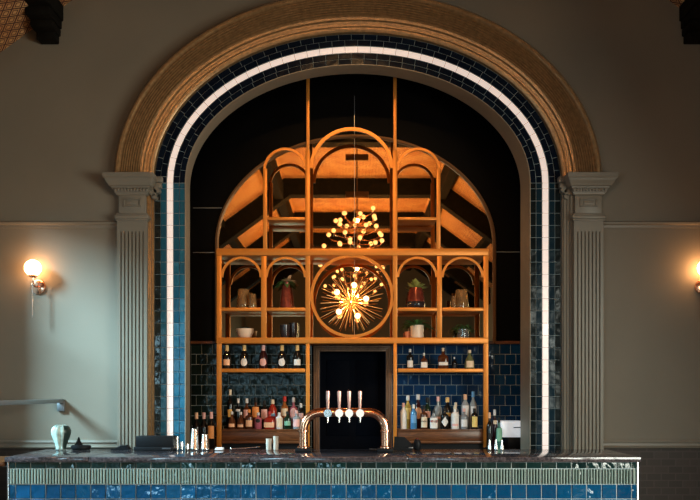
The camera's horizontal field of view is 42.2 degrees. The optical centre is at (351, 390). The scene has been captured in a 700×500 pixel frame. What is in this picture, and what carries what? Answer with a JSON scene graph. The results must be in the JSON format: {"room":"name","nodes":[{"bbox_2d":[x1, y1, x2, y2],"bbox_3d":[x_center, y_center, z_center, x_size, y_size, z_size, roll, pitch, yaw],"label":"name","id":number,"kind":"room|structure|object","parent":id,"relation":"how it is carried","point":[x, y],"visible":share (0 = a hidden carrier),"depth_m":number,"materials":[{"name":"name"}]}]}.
{"room":"bar","nodes":[
{"label":"bar","id":0,"kind":"room"},
{"bbox_2d":[0,0,684,51],"bbox_3d":[0.160,-3.466,-1.600,7.020,1.467,19.000,0,0,0],"label":"ceiling","id":1,"kind":"structure","parent":0,"point":[14,23],"depth_m":7.66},
{"bbox_2d":[24,0,62,43],"bbox_3d":[-2.624,-3.326,-1.550,0.232,0.630,18.900,0,0,0],"label":"roof beam","id":2,"kind":"structure","parent":1,"relation":"attached to","point":[45,16],"depth_m":7.66,"materials":[{"name":"black wood"}]},
{"bbox_2d":[679,0,699,43],"bbox_3d":[2.959,-3.326,-1.550,0.232,0.630,18.900,0,0,0],"label":"roof beam","id":3,"kind":"structure","parent":1,"relation":"attached to","point":[689,10],"depth_m":7.75,"materials":[{"name":"black wood"}]},
{"bbox_2d":[0,0,699,448],"bbox_3d":[0.160,-1.305,7.900,7.020,5.790,0.001,0,0,0],"label":"wall","id":4,"kind":"structure","parent":0,"point":[65,106],"depth_m":7.90,"materials":[{"name":"beige paint"}]},
{"bbox_2d":[0,399,64,410],"bbox_3d":[-2.526,0.830,7.025,0.065,1.521,1.750,0,0,0],"label":"wall rail","id":5,"kind":"object","parent":4,"relation":"attached to","point":[60,402],"visible":1,"depth_m":7.24,"materials":[{"name":"silver metal"}]},
{"bbox_2d":[24,260,45,317],"bbox_3d":[-2.735,-0.877,7.810,0.146,0.495,0.180,0,0,0],"label":"wall sconce","id":6,"kind":"object","parent":4,"relation":"attached to","point":[32,268],"visible":1,"depth_m":7.78,"materials":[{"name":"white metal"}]},
{"bbox_2d":[0,448,112,499],"bbox_3d":[-2.687,1.043,7.896,1.326,1.094,0.008,0,0,0],"label":"trim","id":7,"kind":"structure","parent":4,"relation":"attached to","point":[3,451],"depth_m":7.89,"materials":[{"name":"wood"}]},
{"bbox_2d":[0,221,116,227],"bbox_3d":[-2.687,-1.445,7.881,1.326,0.058,0.038,0,0,0],"label":"trim","id":8,"kind":"structure","parent":4,"relation":"attached to","point":[3,224],"depth_m":7.88,"materials":[{"name":"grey paint"}]},
{"bbox_2d":[0,440,116,447],"bbox_3d":[-2.687,0.461,7.883,1.326,0.070,0.034,0,0,0],"label":"trim","id":9,"kind":"structure","parent":4,"relation":"attached to","point":[3,443],"depth_m":7.88,"materials":[{"name":"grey paint"}]},
{"bbox_2d":[102,172,162,448],"bbox_3d":[-1.886,-0.139,7.832,0.477,3.457,0.226,0,0,0],"label":"pilaster","id":10,"kind":"object","parent":4,"relation":"attached to","point":[132,189],"visible":0.91,"depth_m":7.82,"materials":[{"name":"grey paint"}]},
{"bbox_2d":[114,0,601,448],"bbox_3d":[0.050,-1.383,8.004,4.220,4.146,0.432,0,0,0],"label":"archway","id":11,"kind":"object","parent":4,"relation":"attached to","point":[460,53],"visible":0.94,"depth_m":7.94,"materials":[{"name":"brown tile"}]},
{"bbox_2d":[557,172,618,448],"bbox_3d":[2.030,-0.139,7.832,0.473,3.457,0.226,0,0,0],"label":"pilaster","id":12,"kind":"object","parent":4,"relation":"attached to","point":[587,189],"visible":0.95,"depth_m":7.82,"materials":[{"name":"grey paint"}]},
{"bbox_2d":[603,448,699,499],"bbox_3d":[2.918,1.043,7.896,1.504,1.094,0.008,0,0,0],"label":"wainscoting","id":13,"kind":"structure","parent":4,"relation":"attached to","point":[663,473],"depth_m":7.89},
{"bbox_2d":[603,440,699,447],"bbox_3d":[2.918,0.461,7.883,1.504,0.070,0.034,0,0,0],"label":"trim","id":14,"kind":"structure","parent":4,"relation":"attached to","point":[606,443],"depth_m":7.88,"materials":[{"name":"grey paint"}]},
{"bbox_2d":[603,221,699,227],"bbox_3d":[2.918,-1.445,7.881,1.504,0.058,0.038,0,0,0],"label":"trim","id":15,"kind":"structure","parent":4,"relation":"attached to","point":[606,224],"depth_m":7.88,"materials":[{"name":"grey paint"}]},
{"bbox_2d":[695,263,699,293],"bbox_3d":[3.038,-0.877,7.810,0.146,0.495,0.180,0,0,0],"label":"wall sconce","id":16,"kind":"object","parent":4,"relation":"attached to","point":[697,285],"visible":1,"depth_m":7.88,"materials":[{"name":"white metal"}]},
{"bbox_2d":[190,74,519,447],"bbox_3d":[0.070,-0.835,8.730,3.460,4.850,0.001,0,0,0],"label":"wall","id":17,"kind":"structure","parent":0,"point":[429,118],"depth_m":8.73,"materials":[{"name":"black paint"}]},
{"bbox_2d":[190,341,215,343],"bbox_3d":[-1.482,-0.465,8.715,0.357,0.029,0.030,0,0,0],"label":"trim","id":18,"kind":"structure","parent":17,"relation":"attached to","point":[191,342],"depth_m":8.70,"materials":[{"name":"brown wood"}]},
{"bbox_2d":[193,96,354,252],"bbox_3d":[0.043,-2.082,8.728,3.144,1.508,0.004,0,0,0],"label":"trim","id":19,"kind":"structure","parent":17,"relation":"attached to","point":[354,96],"depth_m":8.72,"materials":[{"name":"silver metal"}]},
{"bbox_2d":[313,345,391,448],"bbox_3d":[0.007,0.576,8.819,0.755,2.028,0.222,0,0,0],"label":"door","id":20,"kind":"structure","parent":17,"relation":"in","point":[343,368],"depth_m":8.88,"materials":[{"name":"brown wood"}]},
{"bbox_2d":[215,134,495,342],"bbox_3d":[0.034,-1.462,8.703,2.700,2.002,0.030,0,0,0],"label":"arched mirror","id":21,"kind":"object","parent":17,"relation":"attached to","point":[351,174],"visible":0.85,"depth_m":8.71,"materials":[{"name":"brown mirror"}]},
{"bbox_2d":[320,271,382,329],"bbox_3d":[-0.004,-0.852,8.566,0.596,0.569,0.285,0,0,0],"label":"lamp","id":22,"kind":"object","parent":21,"relation":"attached to","point":[350,304],"visible":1,"depth_m":8.53,"materials":[{"name":"gold metal"}]},
{"bbox_2d":[488,341,519,343],"bbox_3d":[1.552,-0.465,8.715,0.497,0.029,0.030,0,0,0],"label":"trim","id":23,"kind":"structure","parent":17,"relation":"attached to","point":[490,342],"depth_m":8.70,"materials":[{"name":"brown wood"}]},
{"label":"floor","id":24,"kind":"structure","parent":0,"visible":0},
{"bbox_2d":[0,456,7,466],"bbox_3d":[-2.872,1.044,6.665,0.850,1.092,0.570,0,0,0],"label":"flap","id":25,"kind":"object","parent":24,"relation":"on","point":[3,463],"visible":0.3,"depth_m":6.46,"materials":[{"name":"brown wood"}]},
{"bbox_2d":[191,344,310,447],"bbox_3d":[-0.969,0.569,8.722,1.159,2.042,0.013,0,0,0],"label":"tile backsplash","id":26,"kind":"structure","parent":24,"relation":"on","point":[263,386],"depth_m":8.72,"materials":[{"name":"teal tile"}]},
{"bbox_2d":[7,462,637,499],"bbox_3d":[-0.205,1.046,6.795,4.446,1.088,0.809,0,0,0],"label":"bar counter","id":27,"kind":"object","parent":24,"relation":"on","point":[25,480],"depth_m":6.40,"materials":[{"name":"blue tile"}]},
{"bbox_2d":[5,449,640,461],"bbox_3d":[-0.204,0.483,6.819,4.483,0.036,0.862,0,0,0],"label":"countertop","id":28,"kind":"structure","parent":27,"relation":"on","point":[47,455],"depth_m":6.55,"materials":[{"name":"stone"}]},
{"bbox_2d":[51,424,70,449],"bbox_3d":[-2.304,0.365,7.200,0.150,0.200,0.150,0,0,0],"label":"ribbed vase","id":29,"kind":"object","parent":28,"relation":"on","point":[60,433],"visible":1,"depth_m":7.16,"materials":[{"name":"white ceramic"}]},
{"bbox_2d":[71,437,90,449],"bbox_3d":[-2.155,0.415,7.220,0.156,0.100,0.156,0,0,0],"label":"lidded dish","id":30,"kind":"object","parent":28,"relation":"on","point":[78,445],"visible":1,"depth_m":7.17,"materials":[{"name":"black ceramic"}]},
{"bbox_2d":[111,445,130,449],"bbox_3d":[-1.832,0.445,7.200,0.144,0.039,0.090,0,0,0],"label":"card reader","id":31,"kind":"object","parent":28,"relation":"on","point":[121,447],"visible":1,"depth_m":7.15,"materials":[{"name":"black plastic"}]},
{"bbox_2d":[134,435,175,450],"bbox_3d":[-1.542,0.407,7.124,0.305,0.115,0.172,0,0,0],"label":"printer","id":32,"kind":"object","parent":28,"relation":"on","point":[143,442],"visible":1,"depth_m":7.04,"materials":[{"name":"black plastic"}]},
{"bbox_2d":[176,436,178,449],"bbox_3d":[-1.384,0.411,7.180,0.032,0.107,0.032,0,0,0],"label":"jigger","id":33,"kind":"object","parent":28,"relation":"on","point":[177,437],"visible":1,"depth_m":7.17,"materials":[{"name":"silver metal"}]},
{"bbox_2d":[180,441,183,449],"bbox_3d":[-1.346,0.432,7.180,0.028,0.065,0.028,0,0,0],"label":"jigger","id":34,"kind":"object","parent":28,"relation":"on","point":[181,442],"visible":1,"depth_m":7.17,"materials":[{"name":"silver metal"}]},
{"bbox_2d":[190,429,199,449],"bbox_3d":[-1.244,0.382,7.180,0.076,0.166,0.076,0,0,0],"label":"tin","id":35,"kind":"object","parent":28,"relation":"on","point":[194,444],"visible":1,"depth_m":7.15,"materials":[{"name":"silver metal"}]},
{"bbox_2d":[200,434,209,449],"bbox_3d":[-1.162,0.403,7.180,0.071,0.123,0.071,0,0,0],"label":"tin","id":36,"kind":"object","parent":28,"relation":"on","point":[204,441],"visible":1,"depth_m":7.16,"materials":[{"name":"silver metal"}]},
{"bbox_2d":[230,446,259,449],"bbox_3d":[-0.846,0.451,7.180,0.240,0.028,0.026,0,0,0],"label":"spoon","id":37,"kind":"object","parent":28,"relation":"on","point":[257,446],"visible":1,"depth_m":7.17,"materials":[{"name":"silver metal"}]},
{"bbox_2d":[266,438,271,449],"bbox_3d":[-0.658,0.421,7.180,0.049,0.088,0.049,0,0,0],"label":"cup","id":38,"kind":"object","parent":28,"relation":"on","point":[268,441],"visible":1,"depth_m":7.16,"materials":[{"name":"silver ceramic"}]},
{"bbox_2d":[273,436,278,449],"bbox_3d":[-0.603,0.411,7.180,0.046,0.108,0.046,0,0,0],"label":"cup","id":39,"kind":"object","parent":28,"relation":"on","point":[275,438],"visible":1,"depth_m":7.16,"materials":[{"name":"silver ceramic"}]},
{"bbox_2d":[295,391,392,451],"bbox_3d":[-0.059,0.232,6.936,0.748,0.467,0.148,0,0,0],"label":"tap","id":40,"kind":"object","parent":28,"relation":"on","point":[327,412],"visible":1,"depth_m":6.92,"materials":[{"name":"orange metal"}]},
{"bbox_2d":[393,436,412,450],"bbox_3d":[0.401,0.411,7.144,0.150,0.107,0.112,0,0,0],"label":"tablet","id":41,"kind":"object","parent":28,"relation":"on","point":[400,443],"visible":1,"depth_m":7.13,"materials":[{"name":"black plastic"}]},
{"bbox_2d":[414,438,420,449],"bbox_3d":[0.513,0.416,7.140,0.060,0.097,0.060,0,0,0],"label":"pot","id":42,"kind":"object","parent":28,"relation":"on","point":[417,443],"visible":1,"depth_m":7.12,"materials":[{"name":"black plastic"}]},
{"bbox_2d":[487,439,491,449],"bbox_3d":[1.087,0.423,7.180,0.035,0.083,0.035,0,0,0],"label":"jigger","id":43,"kind":"object","parent":28,"relation":"on","point":[489,442],"visible":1,"depth_m":7.17,"materials":[{"name":"silver metal"}]},
{"bbox_2d":[494,439,497,449],"bbox_3d":[1.139,0.423,7.180,0.035,0.083,0.035,0,0,0],"label":"jigger","id":44,"kind":"object","parent":28,"relation":"on","point":[495,445],"visible":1,"depth_m":7.17,"materials":[{"name":"silver metal"}]},
{"bbox_2d":[500,439,503,449],"bbox_3d":[1.186,0.423,7.180,0.035,0.083,0.035,0,0,0],"label":"jigger","id":45,"kind":"object","parent":28,"relation":"on","point":[501,444],"visible":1,"depth_m":7.17,"materials":[{"name":"silver metal"}]},
{"bbox_2d":[392,344,519,447],"bbox_3d":[1.019,0.569,8.722,1.269,2.042,0.013,0,0,0],"label":"tile backsplash","id":46,"kind":"structure","parent":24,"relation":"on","point":[503,359],"depth_m":8.72,"materials":[{"name":"blue tile"}]},
{"bbox_3d":[0.030,1.070,8.490,2.940,1.040,0.420,0,0,0],"label":"countertop","id":47,"kind":"structure","parent":24,"relation":"on","visible":0},
{"bbox_2d":[193,412,199,447],"bbox_3d":[-1.432,0.373,8.360,0.070,0.352,0.070,0,0,0],"label":"wine bottle","id":48,"kind":"object","parent":47,"relation":"on","point":[196,425],"visible":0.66,"depth_m":8.34,"materials":[{"name":"black glass"}]},
{"bbox_2d":[200,412,207,448],"bbox_3d":[-1.363,0.373,8.360,0.070,0.352,0.070,0,0,0],"label":"wine bottle","id":49,"kind":"object","parent":47,"relation":"on","point":[203,427],"visible":0.69,"depth_m":8.34,"materials":[{"name":"black glass"}]},
{"bbox_2d":[207,412,214,448],"bbox_3d":[-1.289,0.370,8.320,0.070,0.358,0.070,0,0,0],"label":"wine bottle","id":50,"kind":"object","parent":47,"relation":"on","point":[211,427],"visible":0.83,"depth_m":8.29,"materials":[{"name":"black"}]},
{"bbox_2d":[216,77,488,448],"bbox_3d":[0.005,-1.231,8.552,2.516,3.552,0.316,0,0,0],"label":"shelving","id":51,"kind":"object","parent":47,"relation":"on","point":[459,438],"visible":0.95,"depth_m":8.40,"materials":[{"name":"orange wood"}]},
{"bbox_2d":[223,345,230,368],"bbox_3d":[-1.167,-0.320,8.475,0.080,0.222,0.081,0,0,0],"label":"wine bottle","id":52,"kind":"object","parent":51,"relation":"on","point":[226,357],"visible":1,"depth_m":8.45,"materials":[{"name":"black glass"}]},
{"bbox_2d":[227,389,232,428],"bbox_3d":[-1.150,0.169,8.570,0.060,0.369,0.061,0,0,0],"label":"bottle","id":53,"kind":"object","parent":51,"relation":"on","point":[230,402],"visible":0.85,"depth_m":8.55,"materials":[{"name":"black glass"}]},
{"bbox_2d":[228,411,235,428],"bbox_3d":[-1.118,0.272,8.460,0.078,0.164,0.079,0,0,0],"label":"bottle","id":54,"kind":"object","parent":51,"relation":"on","point":[231,424],"visible":1,"depth_m":8.43,"materials":[{"name":"brown glass"}]},
{"bbox_2d":[235,398,241,428],"bbox_3d":[-1.073,0.211,8.570,0.066,0.284,0.066,0,0,0],"label":"bottle","id":55,"kind":"object","parent":51,"relation":"on","point":[238,409],"visible":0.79,"depth_m":8.54,"materials":[{"name":"black glass"}]},
{"bbox_2d":[237,412,244,428],"bbox_3d":[-1.036,0.274,8.460,0.074,0.159,0.075,0,0,0],"label":"bottle","id":56,"kind":"object","parent":51,"relation":"on","point":[240,424],"visible":1,"depth_m":8.44,"materials":[{"name":"brown glass"}]},
{"bbox_2d":[236,289,248,307],"bbox_3d":[-1.022,-0.865,8.550,0.138,0.184,0.138,0,0,0],"label":"candle holder","id":57,"kind":"object","parent":51,"relation":"on","point":[242,296],"visible":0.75,"depth_m":8.50,"materials":[{"name":"orange glass"}]},
{"bbox_2d":[240,345,248,368],"bbox_3d":[-1.005,-0.320,8.475,0.080,0.222,0.081,0,0,0],"label":"wine bottle","id":58,"kind":"object","parent":51,"relation":"on","point":[244,359],"visible":1,"depth_m":8.45,"materials":[{"name":"black glass"}]},
{"bbox_2d":[236,327,253,336],"bbox_3d":[-1.008,-0.553,8.550,0.167,0.114,0.168,0,0,16],"label":"bowl planter","id":59,"kind":"object","parent":51,"relation":"on","point":[243,331],"visible":0.91,"depth_m":8.49,"materials":[{"name":"beige ceramic"}]},
{"bbox_2d":[243,398,249,423],"bbox_3d":[-0.993,0.211,8.570,0.076,0.284,0.076,0,0,0],"label":"bottle","id":60,"kind":"object","parent":51,"relation":"on","point":[245,409],"visible":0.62,"depth_m":8.54,"materials":[{"name":"brown glass"}]},
{"bbox_2d":[245,409,252,428],"bbox_3d":[-0.958,0.262,8.460,0.076,0.182,0.077,0,0,0],"label":"bottle","id":61,"kind":"object","parent":51,"relation":"on","point":[249,418],"visible":1,"depth_m":8.43,"materials":[{"name":"brown glass"}]},
{"bbox_2d":[248,294,256,307],"bbox_3d":[-0.931,-0.839,8.480,0.088,0.132,0.088,0,0,0],"label":"candle holder","id":62,"kind":"object","parent":51,"relation":"on","point":[252,302],"visible":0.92,"depth_m":8.45,"materials":[{"name":"orange glass"}]},
{"bbox_2d":[251,397,259,428],"bbox_3d":[-0.908,0.207,8.570,0.081,0.293,0.082,0,0,0],"label":"bottle","id":63,"kind":"object","parent":51,"relation":"on","point":[255,409],"visible":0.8,"depth_m":8.54,"materials":[{"name":"brown glass"}]},
{"bbox_2d":[254,412,261,428],"bbox_3d":[-0.874,0.276,8.460,0.071,0.154,0.071,0,0,0],"label":"bottle","id":64,"kind":"object","parent":51,"relation":"on","point":[257,421],"visible":1,"depth_m":8.43,"materials":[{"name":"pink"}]},
{"bbox_2d":[259,345,267,368],"bbox_3d":[-0.828,-0.320,8.475,0.080,0.222,0.081,0,0,0],"label":"wine bottle","id":65,"kind":"object","parent":51,"relation":"on","point":[263,359],"visible":1,"depth_m":8.45,"materials":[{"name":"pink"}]},
{"bbox_2d":[260,400,267,428],"bbox_3d":[-0.827,0.221,8.570,0.076,0.265,0.076,0,0,0],"label":"bottle","id":66,"kind":"object","parent":51,"relation":"on","point":[264,410],"visible":0.7,"depth_m":8.54,"materials":[{"name":"black"}]},
{"bbox_2d":[264,411,274,428],"bbox_3d":[-0.770,0.272,8.460,0.102,0.164,0.103,0,0,0],"label":"bottle","id":67,"kind":"object","parent":51,"relation":"on","point":[269,422],"visible":1,"depth_m":8.41,"materials":[{"name":"red glass"}]},
{"bbox_2d":[268,399,276,418],"bbox_3d":[-0.749,0.216,8.570,0.081,0.274,0.082,0,0,0],"label":"bottle","id":68,"kind":"object","parent":51,"relation":"on","point":[272,408],"visible":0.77,"depth_m":8.54,"materials":[{"name":"red glass"}]},
{"bbox_2d":[275,412,282,428],"bbox_3d":[-0.678,0.276,8.460,0.069,0.154,0.069,0,0,0],"label":"bottle","id":69,"kind":"object","parent":51,"relation":"on","point":[278,420],"visible":1,"depth_m":8.43,"materials":[{"name":"white glass"}]},
{"bbox_2d":[278,345,285,368],"bbox_3d":[-0.653,-0.320,8.475,0.080,0.222,0.081,0,0,0],"label":"wine bottle","id":70,"kind":"object","parent":51,"relation":"on","point":[281,357],"visible":1,"depth_m":8.44,"materials":[{"name":"black glass"}]},
{"bbox_2d":[280,324,289,336],"bbox_3d":[-0.633,-0.559,8.550,0.098,0.127,0.098,0,0,0],"label":"candle holder","id":71,"kind":"object","parent":51,"relation":"on","point":[284,328],"visible":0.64,"depth_m":8.51,"materials":[{"name":"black glass"}]},
{"bbox_2d":[281,396,288,428],"bbox_3d":[-0.636,0.202,8.570,0.076,0.303,0.076,0,0,0],"label":"bottle","id":72,"kind":"object","parent":51,"relation":"on","point":[284,407],"visible":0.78,"depth_m":8.54,"materials":[{"name":"brown glass"}]},
{"bbox_2d":[274,275,296,307],"bbox_3d":[-0.634,-0.931,8.552,0.208,0.315,0.204,0,0,43],"label":"flower vase","id":73,"kind":"object","parent":51,"relation":"on","point":[285,299],"visible":0.94,"depth_m":8.51,"materials":[{"name":"red ceramic"}]},
{"bbox_2d":[284,411,291,428],"bbox_3d":[-0.600,0.272,8.460,0.074,0.164,0.075,0,0,0],"label":"bottle","id":74,"kind":"object","parent":51,"relation":"on","point":[287,420],"visible":1,"depth_m":8.43,"materials":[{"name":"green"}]},
{"bbox_2d":[289,323,297,336],"bbox_3d":[-0.555,-0.569,8.600,0.087,0.146,0.087,0,0,0],"label":"candle holder","id":75,"kind":"object","parent":51,"relation":"on","point":[293,326],"visible":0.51,"depth_m":8.56,"materials":[{"name":"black glass"}]},
{"bbox_2d":[290,397,297,428],"bbox_3d":[-0.551,0.207,8.570,0.076,0.293,0.076,0,0,0],"label":"bottle","id":76,"kind":"object","parent":51,"relation":"on","point":[293,408],"visible":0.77,"depth_m":8.54,"materials":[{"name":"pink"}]},
{"bbox_2d":[293,410,299,428],"bbox_3d":[-0.516,0.267,8.460,0.073,0.173,0.073,0,0,0],"label":"bottle","id":77,"kind":"object","parent":51,"relation":"on","point":[296,419],"visible":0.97,"depth_m":8.43,"materials":[{"name":"white"}]},
{"bbox_2d":[293,345,301,368],"bbox_3d":[-0.511,-0.320,8.475,0.080,0.222,0.081,0,0,0],"label":"wine bottle","id":78,"kind":"object","parent":51,"relation":"on","point":[297,359],"visible":1,"depth_m":8.44,"materials":[{"name":"black glass"}]},
{"bbox_2d":[298,403,303,421],"bbox_3d":[-0.481,0.235,8.570,0.061,0.237,0.062,0,0,0],"label":"bottle","id":79,"kind":"object","parent":51,"relation":"on","point":[300,411],"visible":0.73,"depth_m":8.55,"materials":[{"name":"pink"}]},
{"bbox_2d":[400,403,406,428],"bbox_3d":[0.479,0.232,8.460,0.060,0.243,0.060,0,0,0],"label":"bottle","id":80,"kind":"object","parent":51,"relation":"on","point":[403,414],"visible":1,"depth_m":8.44,"materials":[{"name":"white glass"}]},
{"bbox_2d":[405,331,409,336],"bbox_3d":[0.526,-0.529,8.590,0.057,0.066,0.057,0,0,0],"label":"candle holder","id":81,"kind":"object","parent":51,"relation":"on","point":[407,333],"visible":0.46,"depth_m":8.56,"materials":[{"name":"orange glass"}]},
{"bbox_2d":[405,395,410,428],"bbox_3d":[0.527,0.197,8.570,0.070,0.312,0.070,0,0,0],"label":"bottle","id":82,"kind":"object","parent":51,"relation":"on","point":[407,406],"visible":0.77,"depth_m":8.54,"materials":[{"name":"yellow"}]},
{"bbox_2d":[406,349,412,368],"bbox_3d":[0.542,-0.301,8.485,0.065,0.185,0.066,0,0,0],"label":"bottle","id":83,"kind":"object","parent":51,"relation":"on","point":[409,359],"visible":1,"depth_m":8.46,"materials":[{"name":"black glass"}]},
{"bbox_2d":[410,404,416,428],"bbox_3d":[0.574,0.239,8.460,0.062,0.229,0.062,0,0,0],"label":"bottle","id":84,"kind":"object","parent":51,"relation":"on","point":[413,414],"visible":1,"depth_m":8.44,"materials":[{"name":"blue glass"}]},
{"bbox_2d":[407,278,425,307],"bbox_3d":[0.615,-0.915,8.546,0.203,0.283,0.178,0,0,0],"label":"succulent pot","id":85,"kind":"object","parent":51,"relation":"on","point":[415,296],"visible":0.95,"depth_m":8.49,"materials":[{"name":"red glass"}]},
{"bbox_2d":[399,319,434,336],"bbox_3d":[0.626,-0.587,8.575,0.346,0.182,0.232,0,0,-23],"label":"spider plant","id":86,"kind":"object","parent":51,"relation":"on","point":[416,329],"visible":0.92,"depth_m":8.52,"materials":[{"name":"green plant"}]},
{"bbox_2d":[415,394,421,428],"bbox_3d":[0.623,0.193,8.570,0.081,0.322,0.082,0,0,0],"label":"bottle","id":87,"kind":"object","parent":51,"relation":"on","point":[418,408],"visible":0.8,"depth_m":8.54,"materials":[{"name":"red glass"}]},
{"bbox_2d":[420,405,427,428],"bbox_3d":[0.671,0.243,8.460,0.069,0.220,0.069,0,0,0],"label":"bottle","id":88,"kind":"object","parent":51,"relation":"on","point":[423,416],"visible":1,"depth_m":8.43,"materials":[{"name":"brown glass"}]},
{"bbox_2d":[420,353,427,368],"bbox_3d":[0.673,-0.283,8.485,0.065,0.147,0.066,0,0,0],"label":"bottle","id":89,"kind":"object","parent":51,"relation":"on","point":[423,363],"visible":1,"depth_m":8.46,"materials":[{"name":"brown glass"}]},
{"bbox_2d":[425,397,430,428],"bbox_3d":[0.712,0.207,8.570,0.068,0.293,0.068,0,0,0],"label":"bottle","id":90,"kind":"object","parent":51,"relation":"on","point":[427,407],"visible":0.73,"depth_m":8.54,"materials":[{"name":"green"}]},
{"bbox_2d":[430,409,437,428],"bbox_3d":[0.761,0.262,8.460,0.074,0.182,0.075,0,0,0],"label":"bottle","id":91,"kind":"object","parent":51,"relation":"on","point":[433,419],"visible":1,"depth_m":8.42,"materials":[{"name":"white glass"}]},
{"bbox_2d":[434,396,441,428],"bbox_3d":[0.812,0.202,8.570,0.079,0.303,0.080,0,0,0],"label":"bottle","id":92,"kind":"object","parent":51,"relation":"on","point":[438,409],"visible":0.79,"depth_m":8.54,"materials":[{"name":"white"}]},
{"bbox_2d":[438,348,447,368],"bbox_3d":[0.850,-0.306,8.485,0.098,0.194,0.099,0,0,0],"label":"bottle","id":93,"kind":"object","parent":51,"relation":"on","point":[442,359],"visible":1,"depth_m":8.44,"materials":[{"name":"brown glass"}]},
{"bbox_2d":[441,407,448,428],"bbox_3d":[0.863,0.253,8.460,0.074,0.201,0.075,0,0,0],"label":"bottle","id":94,"kind":"object","parent":51,"relation":"on","point":[444,417],"visible":1,"depth_m":8.43,"materials":[{"name":"black glass"}]},
{"bbox_2d":[444,397,451,428],"bbox_3d":[0.900,0.207,8.570,0.081,0.293,0.082,0,0,0],"label":"bottle","id":95,"kind":"object","parent":51,"relation":"on","point":[448,408],"visible":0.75,"depth_m":8.54,"materials":[{"name":"black glass"}]},
{"bbox_2d":[452,296,455,307],"bbox_3d":[0.951,-0.830,8.480,0.042,0.113,0.042,0,0,0],"label":"candle holder","id":96,"kind":"object","parent":51,"relation":"on","point":[453,297],"visible":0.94,"depth_m":8.46,"materials":[{"name":"orange glass"}]},
{"bbox_2d":[452,357,456,368],"bbox_3d":[0.956,-0.264,8.485,0.047,0.110,0.047,0,0,0],"label":"bottle","id":97,"kind":"object","parent":51,"relation":"on","point":[454,363],"visible":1,"depth_m":8.47,"materials":[{"name":"black glass"}]},
{"bbox_2d":[451,405,458,428],"bbox_3d":[0.960,0.243,8.460,0.076,0.220,0.077,0,0,0],"label":"bottle","id":98,"kind":"object","parent":51,"relation":"on","point":[454,416],"visible":1,"depth_m":8.43,"materials":[{"name":"white glass"}]},
{"bbox_2d":[455,289,468,307],"bbox_3d":[1.029,-0.863,8.550,0.142,0.179,0.142,0,0,0],"label":"candle holder","id":99,"kind":"object","parent":51,"relation":"on","point":[461,295],"visible":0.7,"depth_m":8.50,"materials":[{"name":"orange glass"}]},
{"bbox_2d":[451,324,474,336],"bbox_3d":[1.046,-0.563,8.551,0.241,0.135,0.149,0,0,0],"label":"trailing plant","id":100,"kind":"object","parent":51,"relation":"on","point":[461,331],"visible":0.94,"depth_m":8.52,"materials":[{"name":"green plant"}]},
{"bbox_2d":[460,408,467,428],"bbox_3d":[1.044,0.258,8.460,0.073,0.192,0.073,0,0,0],"label":"bottle","id":101,"kind":"object","parent":51,"relation":"on","point":[463,418],"visible":1,"depth_m":8.43,"materials":[{"name":"grey glass"}]},
{"bbox_2d":[461,394,468,428],"bbox_3d":[1.068,0.193,8.570,0.079,0.322,0.080,0,0,0],"label":"bottle","id":102,"kind":"object","parent":51,"relation":"on","point":[465,404],"visible":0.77,"depth_m":8.54,"materials":[{"name":"white glass"}]},
{"bbox_2d":[464,350,474,368],"bbox_3d":[1.098,-0.297,8.485,0.098,0.175,0.099,0,0,0],"label":"bottle","id":103,"kind":"object","parent":51,"relation":"on","point":[469,363],"visible":1,"depth_m":8.45,"materials":[{"name":"green glass"}]},
{"bbox_2d":[469,391,476,428],"bbox_3d":[1.144,0.178,8.570,0.072,0.350,0.072,0,0,0],"label":"bottle","id":104,"kind":"object","parent":51,"relation":"on","point":[473,404],"visible":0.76,"depth_m":8.55,"materials":[{"name":"white"}]},
{"bbox_2d":[471,408,477,428],"bbox_3d":[1.140,0.258,8.460,0.065,0.192,0.066,0,0,0],"label":"bottle","id":105,"kind":"object","parent":51,"relation":"on","point":[474,417],"visible":1,"depth_m":8.43,"materials":[{"name":"black"}]},
{"bbox_2d":[486,412,491,448],"bbox_3d":[1.260,0.372,8.320,0.055,0.353,0.055,0,0,0],"label":"bottle","id":106,"kind":"object","parent":47,"relation":"on","point":[489,424],"visible":0.73,"depth_m":8.30,"materials":[{"name":"black glass"}]},
{"bbox_2d":[492,409,497,448],"bbox_3d":[1.319,0.359,8.400,0.059,0.379,0.060,0,0,0],"label":"bottle","id":107,"kind":"object","parent":47,"relation":"on","point":[494,422],"visible":0.77,"depth_m":8.38,"materials":[{"name":"black glass"}]},
{"bbox_2d":[496,417,501,448],"bbox_3d":[1.341,0.395,8.280,0.060,0.309,0.060,0,0,0],"label":"bottle","id":108,"kind":"object","parent":47,"relation":"on","point":[498,429],"visible":0.79,"depth_m":8.26,"materials":[{"name":"teal glass"}]},
{"bbox_2d":[497,420,519,448],"bbox_3d":[1.471,0.413,8.444,0.211,0.271,0.252,0,0,0],"label":"receipt printer","id":109,"kind":"object","parent":47,"relation":"on","point":[510,429],"visible":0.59,"depth_m":8.32,"materials":[{"name":"white plastic"}]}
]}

